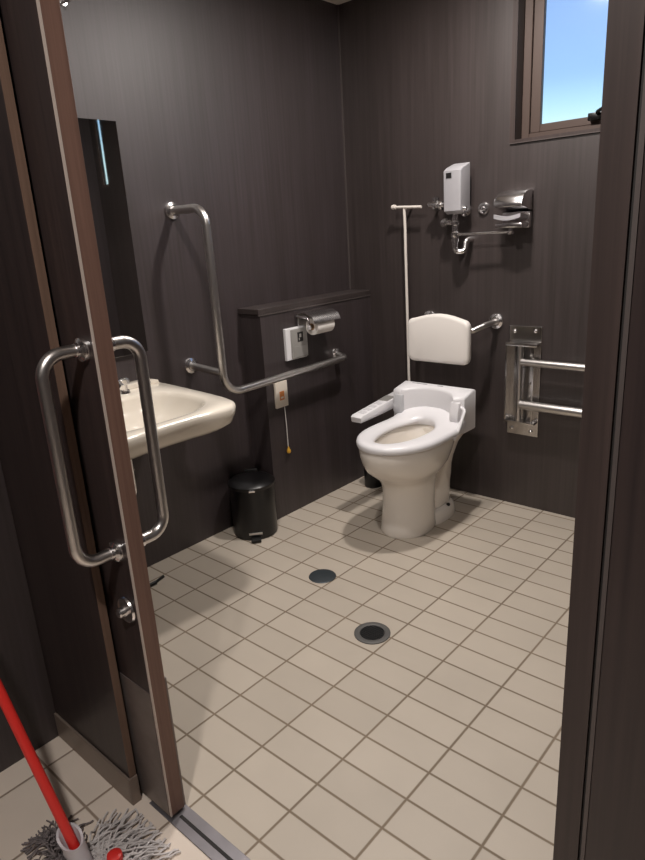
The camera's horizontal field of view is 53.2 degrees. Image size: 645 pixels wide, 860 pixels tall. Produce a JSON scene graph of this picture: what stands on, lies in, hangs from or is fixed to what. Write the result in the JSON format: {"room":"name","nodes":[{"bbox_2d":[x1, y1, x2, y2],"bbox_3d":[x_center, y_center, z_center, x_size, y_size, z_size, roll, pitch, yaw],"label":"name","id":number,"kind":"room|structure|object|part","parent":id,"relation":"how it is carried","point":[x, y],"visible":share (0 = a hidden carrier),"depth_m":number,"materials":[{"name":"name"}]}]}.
{"room":"public restroom","nodes":[
{"label":"public restroom","id":0,"kind":"room"},
{"bbox_2d":[0,461,58,772],"bbox_3d":[-1.534,0.015,0.782,0.112,2.330,2.077,12,23,40],"label":"wall","id":1,"kind":"structure","parent":0,"point":[23,673],"depth_m":1.70,"materials":[{"name":"brown wood"}]},
{"bbox_2d":[60,0,349,566],"bbox_3d":[-0.582,-0.641,2.699,0.100,2.330,2.080,12,23,40],"label":"wall","id":2,"kind":"structure","parent":0,"point":[232,109],"depth_m":2.73,"materials":[{"name":"brown wood"}]},
{"bbox_2d":[59,0,70,6],"bbox_3d":[-0.831,-1.405,2.097,0.061,0.038,0.032,12,23,40],"label":"coat hook","id":3,"kind":"object","parent":2,"relation":"attached to","point":[63,3],"visible":0.96,"depth_m":2.11,"materials":[{"name":"silver metal"}]},
{"bbox_2d":[77,117,147,357],"bbox_3d":[-0.837,-0.662,2.305,0.014,0.833,0.360,12,23,40],"label":"mirror","id":4,"kind":"object","parent":2,"relation":"attached to","point":[99,138],"visible":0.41,"depth_m":2.36,"materials":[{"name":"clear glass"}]},
{"bbox_2d":[127,378,158,389],"bbox_3d":[-0.884,-0.116,2.354,0.049,0.024,0.662,12,23,40],"label":"backsplash","id":5,"kind":"structure","parent":2,"relation":"attached to","point":[133,384],"depth_m":2.50,"materials":[{"name":"beige ceramic"}]},
{"bbox_2d":[120,378,235,494],"bbox_3d":[-0.674,0.095,2.234,0.603,0.379,0.684,12,23,40],"label":"basin","id":6,"kind":"object","parent":2,"relation":"attached to","point":[182,414],"visible":0.27,"depth_m":2.23,"materials":[{"name":"beige ceramic"}]},
{"bbox_2d":[118,377,130,393],"bbox_3d":[-0.751,-0.167,2.378,0.156,0.083,0.111,12,23,40],"label":"faucet","id":7,"kind":"object","parent":6,"relation":"on","point":[123,381],"visible":0.39,"depth_m":2.40,"materials":[{"name":"silver metal"}]},
{"bbox_3d":[-0.770,-0.160,2.358,0.156,0.083,0.052,12,23,40],"label":"spout","id":8,"kind":"part","parent":7,"relation":"part of","materials":[{"name":"silver metal"}]},
{"bbox_2d":[165,202,346,393],"bbox_3d":[-0.233,-0.616,2.863,0.221,0.775,0.859,12,23,40],"label":"grab bar","id":9,"kind":"object","parent":2,"relation":"attached to","point":[172,210],"visible":1,"depth_m":2.57,"materials":[{"name":"metal"}]},
{"bbox_3d":[-0.482,-0.251,2.671,0.205,0.044,0.032,12,23,40],"label":"support arm","id":10,"kind":"part","parent":9,"relation":"part of","materials":[{"name":"metal"}]},
{"bbox_2d":[273,380,290,452],"bbox_3d":[-0.181,-0.055,3.010,0.024,0.354,0.077,12,23,40],"label":"button","id":11,"kind":"object","parent":2,"relation":"attached to","point":[280,388],"visible":0.92,"depth_m":2.97,"materials":[{"name":"beige plastic"}]},
{"bbox_2d":[273,380,288,408],"bbox_3d":[-0.192,-0.166,2.979,0.014,0.123,0.077,12,23,40],"label":"switch plate","id":12,"kind":"object","parent":11,"relation":"attached to","point":[280,388],"depth_m":2.97,"materials":[{"name":"beige plastic"}]},
{"bbox_3d":[-0.170,-0.015,3.037,0.007,0.200,0.005,3,18,19],"label":"pull cord","id":13,"kind":"part","parent":11,"relation":"part of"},
{"bbox_2d":[283,325,307,360],"bbox_3d":[-0.122,-0.403,2.991,0.030,0.147,0.135,12,23,40],"label":"control panel","id":14,"kind":"object","parent":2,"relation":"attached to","point":[295,338],"visible":1,"depth_m":2.97,"materials":[{"name":"white plastic"}]},
{"bbox_3d":[-0.107,-0.404,2.995,0.010,0.135,0.105,12,23,40],"label":"plate","id":15,"kind":"part","parent":14,"relation":"part of","materials":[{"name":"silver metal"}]},
{"bbox_2d":[238,289,369,316],"bbox_3d":[-0.065,-0.625,3.125,0.135,0.024,0.804,12,23,40],"label":"trim","id":16,"kind":"structure","parent":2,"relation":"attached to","point":[261,309],"depth_m":3.03,"materials":[{"name":"brown wood"}]},
{"bbox_2d":[240,296,373,519],"bbox_3d":[-0.034,-0.147,3.281,0.130,0.980,0.792,12,23,40],"label":"wall","id":17,"kind":"structure","parent":2,"relation":"attached to","point":[324,457],"depth_m":3.18,"materials":[{"name":"brown wood"}]},
{"bbox_2d":[295,307,339,329],"bbox_3d":[-0.022,-0.515,3.006,0.125,0.094,0.183,12,23,40],"label":"toilet paper holder","id":18,"kind":"object","parent":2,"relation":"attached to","point":[322,314],"visible":0.85,"depth_m":2.98,"materials":[{"name":"silver metal"}]},
{"bbox_3d":[-0.087,-0.493,2.959,0.088,0.065,0.012,12,23,40],"label":"arm","id":19,"kind":"part","parent":18,"relation":"part of","materials":[{"name":"silver metal"}]},
{"bbox_3d":[-0.072,-0.516,3.041,0.006,0.080,0.130,12,23,40],"label":"mount plate","id":20,"kind":"part","parent":18,"relation":"part of","materials":[{"name":"silver metal"}]},
{"bbox_2d":[306,318,334,334],"bbox_3d":[-0.010,-0.489,3.000,0.076,0.076,0.120,12,23,40],"label":"toilet paper roll","id":21,"kind":"object","parent":18,"relation":"on","point":[326,326],"visible":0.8,"depth_m":2.97,"materials":[{"name":"paper"}]},
{"bbox_2d":[0,476,574,859],"bbox_3d":[0.056,1.017,1.266,3.410,0.050,4.330,12,23,40],"label":"floor","id":22,"kind":"structure","parent":0,"point":[298,737],"depth_m":1.92,"materials":[{"name":"beige tile"}]},
{"bbox_2d":[0,679,180,859],"bbox_3d":[-0.613,0.349,1.300,0.648,1.273,0.294,12,23,40],"label":"mop","id":23,"kind":"object","parent":22,"relation":"on","point":[113,845],"visible":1,"depth_m":1.43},
{"bbox_3d":[-0.752,0.325,1.306,0.440,1.214,0.022,5,19,26],"label":"handle","id":24,"kind":"part","parent":23,"relation":"part of","materials":[{"name":"red plastic"}]},
{"bbox_2d":[56,822,92,859],"bbox_3d":[-0.536,0.914,1.396,0.077,0.106,0.052,12,23,40],"label":"socket","id":25,"kind":"object","parent":23,"relation":"attached to","point":[71,840],"depth_m":1.38,"materials":[{"name":"white plastic"}]},
{"bbox_3d":[-0.455,0.934,1.412,0.036,0.020,0.036,12,23,40],"label":"clamp knob","id":26,"kind":"part","parent":23,"relation":"part of","materials":[{"name":"red plastic"}]},
{"bbox_2d":[228,468,277,542],"bbox_3d":[-0.315,0.338,2.960,0.219,0.278,0.214,12,23,40],"label":"pedal bin","id":27,"kind":"object","parent":22,"relation":"on","point":[252,491],"visible":1,"depth_m":2.89,"materials":[{"name":"black plastic"}]},
{"bbox_3d":[-0.324,0.224,2.926,0.214,0.039,0.214,12,23,40],"label":"lid","id":28,"kind":"part","parent":27,"relation":"part of","materials":[{"name":"black plastic"}]},
{"bbox_2d":[309,569,335,582],"bbox_3d":[0.000,0.583,2.577,0.110,0.003,0.110,12,23,40],"label":"floor drain","id":29,"kind":"object","parent":22,"relation":"on","point":[321,575],"visible":1,"depth_m":2.57,"materials":[{"name":"black metal"}]},
{"bbox_2d":[354,622,390,643],"bbox_3d":[0.170,0.691,2.197,0.124,0.005,0.124,12,23,40],"label":"floor drain","id":30,"kind":"object","parent":22,"relation":"on","point":[369,632],"visible":1,"depth_m":2.19,"materials":[{"name":"grey metal"}]},
{"bbox_2d":[364,468,381,487],"bbox_3d":[0.269,0.206,3.424,0.104,0.187,0.104,12,23,40],"label":"bin","id":31,"kind":"object","parent":22,"relation":"on","point":[370,481],"visible":0.22,"depth_m":3.40,"materials":[{"name":"black plastic"}]},
{"bbox_2d":[351,381,475,538],"bbox_3d":[0.365,0.142,2.902,0.461,0.608,0.597,12,23,40],"label":"toilet","id":32,"kind":"object","parent":22,"relation":"on","point":[410,452],"visible":1,"depth_m":2.84,"materials":[{"name":"beige ceramic"}]},
{"bbox_3d":[0.262,-0.110,3.032,0.062,0.067,0.345,12,23,40],"label":"control panel","id":33,"kind":"part","parent":32,"relation":"part of","materials":[{"name":"white plastic"}]},
{"bbox_3d":[0.365,-0.003,2.796,0.363,0.072,0.521,12,23,40],"label":"seat","id":34,"kind":"part","parent":32,"relation":"part of","materials":[{"name":"white plastic"}]},
{"bbox_3d":[0.407,0.229,2.901,0.344,0.438,0.590,12,23,40],"label":"bowl","id":35,"kind":"part","parent":32,"relation":"part of","materials":[{"name":"beige ceramic"}]},
{"bbox_2d":[0,80,644,859],"bbox_3d":[-0.038,-0.107,0.884,3.410,2.330,0.108,12,23,40],"label":"wall","id":36,"kind":"structure","parent":0,"point":[61,590],"depth_m":1.25,"materials":[{"name":"brown wood"}]},
{"bbox_2d":[0,20,135,777],"bbox_3d":[-0.518,-0.075,1.287,0.002,2.025,0.018,12,23,40],"label":"trim","id":37,"kind":"structure","parent":36,"relation":"attached to","point":[5,77],"depth_m":1.28,"materials":[{"name":"brown wood"}]},
{"bbox_2d":[0,0,185,816],"bbox_3d":[-0.774,-0.128,1.554,0.979,2.033,0.233,12,23,40],"label":"door","id":38,"kind":"structure","parent":36,"relation":"in","point":[33,30],"depth_m":1.25,"materials":[{"name":"brown wood"}]},
{"bbox_3d":[-0.474,0.063,1.252,0.025,0.451,0.102,12,23,40],"label":"pull handle","id":39,"kind":"part","parent":38,"relation":"part of","materials":[{"name":"metal"}]},
{"bbox_3d":[-0.428,0.389,1.383,0.060,0.060,0.025,12,23,40],"label":"lock knob","id":40,"kind":"part","parent":38,"relation":"part of","materials":[{"name":"silver metal"}]},
{"bbox_3d":[-0.385,0.027,1.348,0.025,0.451,0.092,12,23,40],"label":"pull handle","id":41,"kind":"part","parent":38,"relation":"part of","materials":[{"name":"metal"}]},
{"bbox_3d":[-0.521,0.721,1.609,0.393,0.348,0.002,12,23,40],"label":"kick plate","id":42,"kind":"part","parent":38,"relation":"part of","materials":[{"name":"metal"}]},
{"bbox_3d":[-0.369,0.366,1.430,0.024,0.083,0.052,12,23,40],"label":"latch lever","id":43,"kind":"part","parent":38,"relation":"part of","materials":[{"name":"black plastic"}]},
{"bbox_3d":[-0.492,0.702,1.634,0.397,0.366,0.004,12,23,40],"label":"kick plate","id":44,"kind":"part","parent":38,"relation":"part of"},
{"bbox_2d":[54,712,141,805],"bbox_3d":[-0.599,0.854,1.700,0.375,0.078,0.025,12,23,40],"label":"baseboard","id":45,"kind":"structure","parent":36,"relation":"attached to","point":[129,788],"depth_m":1.66,"materials":[{"name":"brown wood"}]},
{"bbox_2d":[149,801,250,859],"bbox_3d":[-0.036,0.988,1.287,0.992,0.003,0.055,12,23,40],"label":"trim","id":46,"kind":"structure","parent":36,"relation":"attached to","point":[186,811],"depth_m":1.49,"materials":[{"name":"silver metal"}]},
{"bbox_2d":[553,0,644,859],"bbox_3d":[0.286,0.090,0.652,0.027,2.055,0.094,12,23,40],"label":"trim","id":47,"kind":"structure","parent":36,"relation":"attached to","point":[625,34],"depth_m":0.57,"materials":[{"name":"brown wood"}]},
{"bbox_2d":[580,70,644,859],"bbox_3d":[0.300,0.093,0.640,0.004,2.055,0.094,12,23,40],"label":"trim","id":48,"kind":"structure","parent":36,"relation":"attached to","point":[641,146],"depth_m":0.58,"materials":[{"name":"brown wood"}]},
{"bbox_2d":[324,0,350,4],"bbox_3d":[-0.033,-1.285,0.607,3.410,0.080,4.480,12,23,40],"label":"ceiling","id":49,"kind":"structure","parent":0,"point":[337,2],"depth_m":3.01,"materials":[{"name":"white paint"}]},
{"bbox_2d":[339,0,599,517],"bbox_3d":[1.078,-0.741,2.701,2.560,2.330,0.160,12,23,40],"label":"wall","id":50,"kind":"structure","parent":0,"point":[426,84],"depth_m":2.92,"materials":[{"name":"brown wood"}]},
{"bbox_2d":[337,5,350,288],"bbox_3d":[0.111,-1.382,3.248,0.006,1.323,0.006,12,23,40],"label":"trim","id":51,"kind":"structure","parent":50,"relation":"attached to","point":[337,5],"depth_m":3.23,"materials":[{"name":"brown metal"}]},
{"bbox_2d":[391,205,421,380],"bbox_3d":[0.451,-0.393,3.245,0.163,1.413,0.076,12,23,40],"label":"pipe","id":52,"kind":"object","parent":50,"relation":"attached to","point":[393,207],"visible":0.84,"depth_m":3.12,"materials":[{"name":"silver metal"}]},
{"bbox_2d":[427,162,473,254],"bbox_3d":[0.566,-0.982,2.884,0.214,0.385,0.129,12,23,40],"label":"valve","id":53,"kind":"object","parent":50,"relation":"attached to","point":[456,201],"visible":1,"depth_m":2.80,"materials":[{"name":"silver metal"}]},
{"bbox_2d":[458,231,507,235],"bbox_3d":[0.697,-0.852,2.789,0.240,0.011,0.011,10,22,38],"label":"pipe","id":54,"kind":"object","parent":53,"relation":"attached to","point":[489,232],"visible":1,"depth_m":2.79,"materials":[{"name":"silver metal"}]},
{"bbox_2d":[408,310,503,364],"bbox_3d":[0.591,-0.439,2.995,0.427,0.221,0.222,12,23,40],"label":"backrest","id":55,"kind":"object","parent":50,"relation":"attached to","point":[432,337],"visible":1,"depth_m":2.91,"materials":[{"name":"white plastic"}]},
{"bbox_3d":[0.607,-0.489,3.002,0.382,0.056,0.164,12,23,40],"label":"support arm","id":56,"kind":"part","parent":55,"relation":"part of","materials":[{"name":"metal"}]},
{"bbox_2d":[478,202,489,214],"bbox_3d":[0.706,-0.974,2.836,0.054,0.054,0.017,12,23,40],"label":"wall cap","id":57,"kind":"object","parent":50,"relation":"attached to","point":[483,208],"visible":1,"depth_m":2.83,"materials":[{"name":"silver metal"}]},
{"bbox_2d":[493,189,532,234],"bbox_3d":[0.795,-0.913,2.705,0.128,0.176,0.118,12,23,40],"label":"toilet paper holder","id":58,"kind":"object","parent":50,"relation":"attached to","point":[513,202],"visible":1,"depth_m":2.68,"materials":[{"name":"silver metal"}]},
{"bbox_2d":[495,222,527,228],"bbox_3d":[0.797,-0.862,2.717,0.120,0.018,0.064,12,23,40],"label":"tray","id":59,"kind":"object","parent":58,"relation":"on","point":[510,225],"depth_m":2.70,"materials":[{"name":"silver metal"}]},
{"bbox_2d":[493,189,532,212],"bbox_3d":[0.796,-0.957,2.696,0.128,0.087,0.106,12,23,40],"label":"hood","id":60,"kind":"object","parent":58,"relation":"attached to","point":[513,201],"depth_m":2.67,"materials":[{"name":"silver metal"}]},
{"bbox_3d":[0.828,-0.894,2.744,0.122,0.064,0.030,12,23,40],"label":"plate","id":61,"kind":"part","parent":58,"relation":"part of","materials":[{"name":"silver metal"}]},
{"bbox_2d":[503,325,584,436],"bbox_3d":[1.101,-0.166,2.724,0.708,0.506,0.078,12,23,40],"label":"rail","id":62,"kind":"object","parent":50,"relation":"attached to","point":[523,362],"visible":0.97,"depth_m":2.89,"materials":[{"name":"silver metal"}]},
{"bbox_3d":[0.886,-0.206,2.902,0.025,0.343,0.025,12,23,40],"label":"post","id":63,"kind":"part","parent":62,"relation":"part of","materials":[{"name":"metal"}]},
{"bbox_3d":[0.915,-0.219,2.928,0.150,0.506,0.006,12,23,40],"label":"wall plate","id":64,"kind":"part","parent":62,"relation":"part of","materials":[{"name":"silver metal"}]},
{"bbox_2d":[509,0,608,143],"bbox_3d":[1.222,-1.420,2.267,1.137,0.635,0.103,12,23,40],"label":"window","id":65,"kind":"structure","parent":50,"relation":"in","point":[565,40],"depth_m":2.55,"materials":[{"name":"brown metal"}]},
{"bbox_3d":[1.055,-1.464,2.449,0.525,0.554,0.022,12,23,40],"label":"sash","id":66,"kind":"part","parent":65,"relation":"part of","materials":[{"name":"brown metal"}]},
{"bbox_3d":[1.054,-1.464,2.448,0.443,0.496,0.005,12,23,40],"label":"glass","id":67,"kind":"part","parent":65,"relation":"part of","materials":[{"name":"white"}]}
]}

